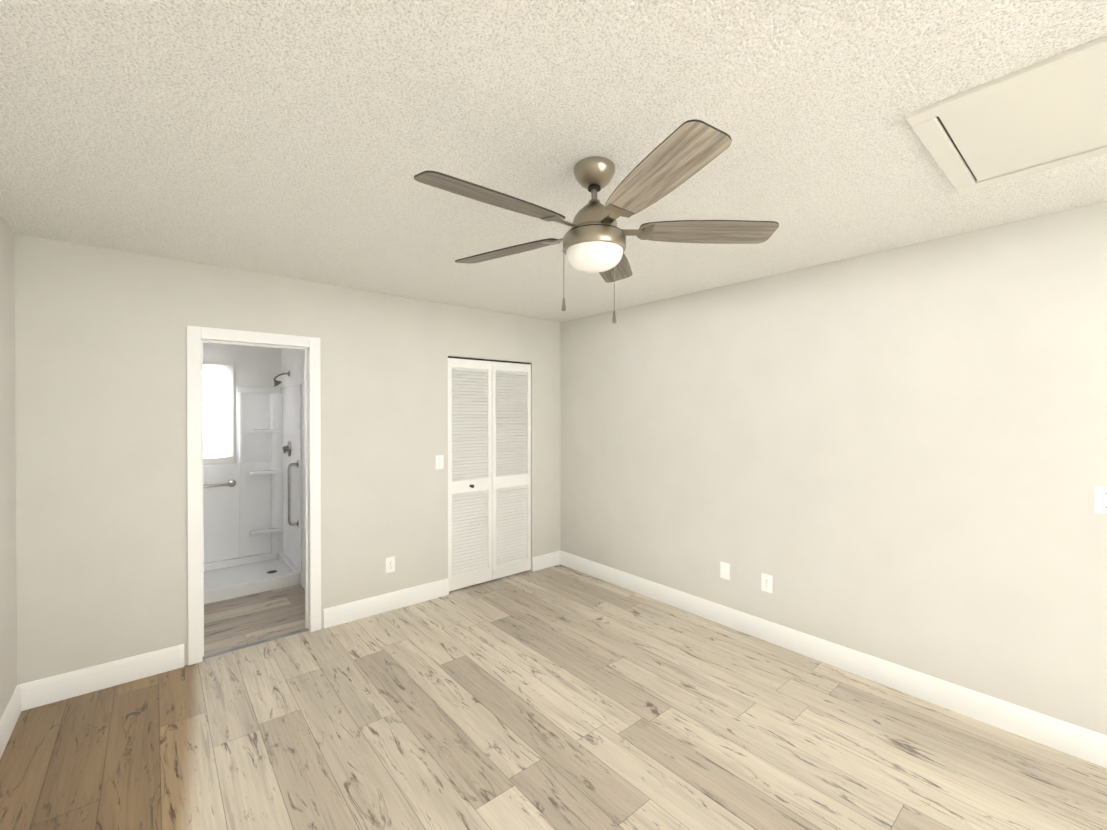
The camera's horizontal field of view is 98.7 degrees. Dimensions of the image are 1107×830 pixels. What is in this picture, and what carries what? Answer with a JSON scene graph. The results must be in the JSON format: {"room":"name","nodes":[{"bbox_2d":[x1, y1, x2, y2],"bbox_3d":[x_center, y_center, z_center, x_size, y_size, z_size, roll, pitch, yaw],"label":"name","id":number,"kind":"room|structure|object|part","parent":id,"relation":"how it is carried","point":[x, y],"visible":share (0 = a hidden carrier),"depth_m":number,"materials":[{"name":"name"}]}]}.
{"room":"empty bedroom","nodes":[
{"label":"empty bedroom","id":0,"kind":"room"},
{"bbox_2d":[0,216,16,718],"bbox_3d":[-1.437,0.305,0.788,0.110,2.440,8.270,0,0,-40],"label":"wall","id":1,"kind":"structure","parent":0,"point":[8,630],"depth_m":2.29,"materials":[{"name":"paint"}]},
{"bbox_2d":[0,685,20,758],"bbox_3d":[-0.767,1.463,0.097,0.016,0.134,6.120,0,0,-40],"label":"baseboard","id":2,"kind":"structure","parent":1,"relation":"attached to","point":[10,716],"depth_m":2.25,"materials":[{"name":"white wood"}]},
{"bbox_2d":[203,342,281,560],"bbox_3d":[-3.271,0.283,4.578,1.130,2.440,0.110,0,0,-40],"label":"wall","id":3,"kind":"structure","parent":0,"point":[255,366],"depth_m":4.69,"materials":[{"name":"paint"}]},
{"bbox_2d":[203,364,234,463],"bbox_3d":[-3.434,-0.011,4.406,0.790,0.940,0.120,0,0,-40],"label":"bathroom window","id":4,"kind":"structure","parent":3,"relation":"in","point":[218,442],"depth_m":4.58,"materials":[{"name":"white glass"}]},
{"bbox_2d":[14,233,559,684],"bbox_3d":[-1.373,0.289,3.653,3.680,2.440,0.110,0,0,-40],"label":"wall","id":5,"kind":"structure","parent":0,"point":[101,444],"depth_m":2.82,"materials":[{"name":"paint"}]},
{"bbox_2d":[19,644,183,710],"bbox_3d":[-2.482,1.448,2.643,0.675,0.134,0.016,0,0,-40],"label":"baseboard","id":6,"kind":"structure","parent":5,"relation":"attached to","point":[45,691],"depth_m":2.62,"materials":[{"name":"white wood"}]},
{"bbox_2d":[186,325,320,665],"bbox_3d":[-1.962,0.486,3.150,0.744,2.052,0.133,0,0,-40],"label":"door frame","id":7,"kind":"structure","parent":5,"relation":"attached to","point":[195,334],"depth_m":3.00,"materials":[{"name":"white wood"}]},
{"bbox_2d":[323,578,448,628],"bbox_3d":[-1.254,1.442,3.678,0.975,0.134,0.016,0,0,-40],"label":"baseboard","id":8,"kind":"structure","parent":5,"relation":"attached to","point":[354,610],"depth_m":3.63,"materials":[{"name":"white wood"}]},
{"bbox_2d":[386,556,394,572],"bbox_3d":[-1.262,1.159,3.675,0.072,0.116,0.008,0,0,-40],"label":"outlet","id":9,"kind":"object","parent":5,"relation":"attached to","point":[390,564],"visible":1,"depth_m":3.67,"materials":[{"name":"white plastic"}]},
{"bbox_2d":[435,455,443,469],"bbox_3d":[-0.941,0.392,3.935,0.072,0.116,0.017,0,0,-40],"label":"switch plate","id":10,"kind":"object","parent":5,"relation":"attached to","point":[439,461],"visible":1,"depth_m":3.94,"materials":[{"name":"white plastic"}]},
{"bbox_2d":[448,356,529,363],"bbox_3d":[-0.569,-0.493,4.300,0.882,0.011,0.030,0,0,-40],"label":"track rail","id":11,"kind":"object","parent":5,"relation":"attached to","point":[487,360],"visible":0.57,"depth_m":4.26,"materials":[{"name":"brown metal"}]},
{"bbox_2d":[448,358,530,590],"bbox_3d":[-0.550,0.504,4.283,0.878,1.974,0.080,0,0,-40],"label":"closet door","id":12,"kind":"structure","parent":5,"relation":"in","point":[489,470],"depth_m":4.27,"materials":[{"name":"white wood"}]},
{"bbox_2d":[532,551,559,571],"bbox_3d":[-0.063,1.436,4.681,0.360,0.134,0.016,0,0,-40],"label":"baseboard","id":13,"kind":"structure","parent":5,"relation":"attached to","point":[544,561],"depth_m":4.67,"materials":[{"name":"white wood"}]},
{"bbox_2d":[281,348,304,570],"bbox_3d":[-2.210,0.285,4.282,0.110,2.440,1.930,0,0,-40],"label":"wall","id":14,"kind":"structure","parent":0,"point":[292,361],"depth_m":4.26,"materials":[{"name":"paint"}]},
{"bbox_2d":[301,569,304,588],"bbox_3d":[-1.943,1.440,3.873,0.016,0.134,0.910,0,0,-40],"label":"baseboard","id":15,"kind":"structure","parent":14,"relation":"attached to","point":[303,578],"depth_m":4.17,"materials":[{"name":"white wood"}]},
{"bbox_2d":[0,564,1106,829],"bbox_3d":[0.012,1.568,2.017,3.900,0.100,8.270,0,0,-40],"label":"floor","id":16,"kind":"structure","parent":0,"point":[560,696],"depth_m":2.23,"materials":[{"name":"brown wood"}]},
{"bbox_2d":[203,371,301,603],"bbox_3d":[-3.110,0.542,4.067,1.543,1.928,0.879,0,0,-40],"label":"shower","id":17,"kind":"object","parent":16,"relation":"on","point":[252,511],"visible":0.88,"depth_m":4.64,"materials":[{"name":"white plastic"}]},
{"bbox_2d":[203,628,308,658],"bbox_3d":[-1.958,1.509,3.151,0.604,0.006,0.045,0,0,-40],"label":"trim","id":18,"kind":"structure","parent":16,"relation":"on","point":[252,644],"depth_m":3.13,"materials":[{"name":"grey wood"}]},
{"bbox_2d":[0,0,1106,321],"bbox_3d":[0.012,-0.972,2.002,3.900,0.100,8.270,0,0,-40],"label":"ceiling","id":19,"kind":"structure","parent":0,"point":[306,140],"depth_m":1.52,"materials":[{"name":"white paint"}]},
{"bbox_2d":[414,119,778,322],"bbox_3d":[0.113,-0.638,1.736,1.260,0.565,1.307,0,0,-40],"label":"ceiling fan","id":20,"kind":"object","parent":19,"relation":"hanging from","point":[593,239],"visible":0.98,"depth_m":1.66,"materials":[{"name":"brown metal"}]},
{"bbox_3d":[-0.180,-0.682,1.502,0.510,0.006,0.144,0,12,-38],"label":"blade","id":21,"kind":"part","parent":20,"relation":"part of","materials":[{"name":"brown wood"}]},
{"bbox_3d":[-0.197,-0.685,1.995,0.510,0.006,0.144,0,12,34],"label":"blade","id":22,"kind":"part","parent":20,"relation":"part of","materials":[{"name":"brown wood"}]},
{"bbox_3d":[0.267,-0.686,2.164,0.144,0.006,0.510,-12,-3,16],"label":"blade","id":23,"kind":"part","parent":20,"relation":"part of","materials":[{"name":"brown wood"}]},
{"bbox_3d":[0.295,-0.681,1.366,0.144,0.006,0.510,13,-4,-20],"label":"blade","id":24,"kind":"part","parent":20,"relation":"part of","materials":[{"name":"grey"}]},
{"bbox_3d":[0.571,-0.684,1.776,0.510,0.006,0.144,0,-12,-2],"label":"blade","id":25,"kind":"part","parent":20,"relation":"part of","materials":[{"name":"brown wood"}]},
{"bbox_2d":[937,116,976,180],"bbox_3d":[1.867,-0.916,1.113,0.650,0.002,1.420,0,0,-40],"label":"gap","id":26,"kind":"object","parent":19,"relation":"attached to","point":[945,129],"visible":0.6,"depth_m":1.62,"materials":[{"name":"grey"}]},
{"bbox_2d":[905,35,1106,193],"bbox_3d":[1.867,-0.910,1.113,0.770,0.015,1.540,0,0,-40],"label":"trim","id":27,"kind":"structure","parent":19,"relation":"attached to","point":[928,128],"depth_m":1.45,"materials":[{"name":"white paint"}]},
{"bbox_2d":[939,53,1106,180],"bbox_3d":[1.867,-0.913,1.113,0.636,0.009,1.406,0,0,-40],"label":"panel","id":28,"kind":"object","parent":19,"relation":"attached to","point":[1062,113],"visible":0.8,"depth_m":1.48,"materials":[{"name":"white paint"}]},
{"bbox_2d":[560,201,1106,735],"bbox_3d":[1.042,0.288,3.727,0.110,2.440,4.570,0,0,-40],"label":"wall","id":29,"kind":"structure","parent":0,"point":[896,455],"depth_m":2.66,"materials":[{"name":"paint"}]},
{"bbox_2d":[720,562,729,579],"bbox_3d":[1.233,1.120,3.416,0.006,0.116,0.072,0,0,-40],"label":"electrical outlet plate","id":30,"kind":"object","parent":29,"relation":"attached to","point":[724,570],"visible":1,"depth_m":3.41,"materials":[{"name":"white plastic"}]},
{"bbox_2d":[761,573,771,592],"bbox_3d":[1.429,1.126,3.183,0.008,0.116,0.072,0,0,-40],"label":"electrical outlet plate","id":31,"kind":"object","parent":29,"relation":"attached to","point":[766,582],"visible":1,"depth_m":3.18,"materials":[{"name":"white plastic"}]},
{"bbox_2d":[560,550,1106,767],"bbox_3d":[1.242,1.443,3.399,0.016,0.134,3.660,0,0,-40],"label":"baseboard","id":32,"kind":"structure","parent":29,"relation":"attached to","point":[1088,745],"depth_m":2.66,"materials":[{"name":"white wood"}]},
{"bbox_2d":[1094,486,1106,513],"bbox_3d":[2.379,0.368,2.043,0.017,0.116,0.072,0,0,-40],"label":"switch plate","id":33,"kind":"object","parent":29,"relation":"attached to","point":[1100,499],"visible":1,"depth_m":2.06,"materials":[{"name":"white plastic"}]}
]}

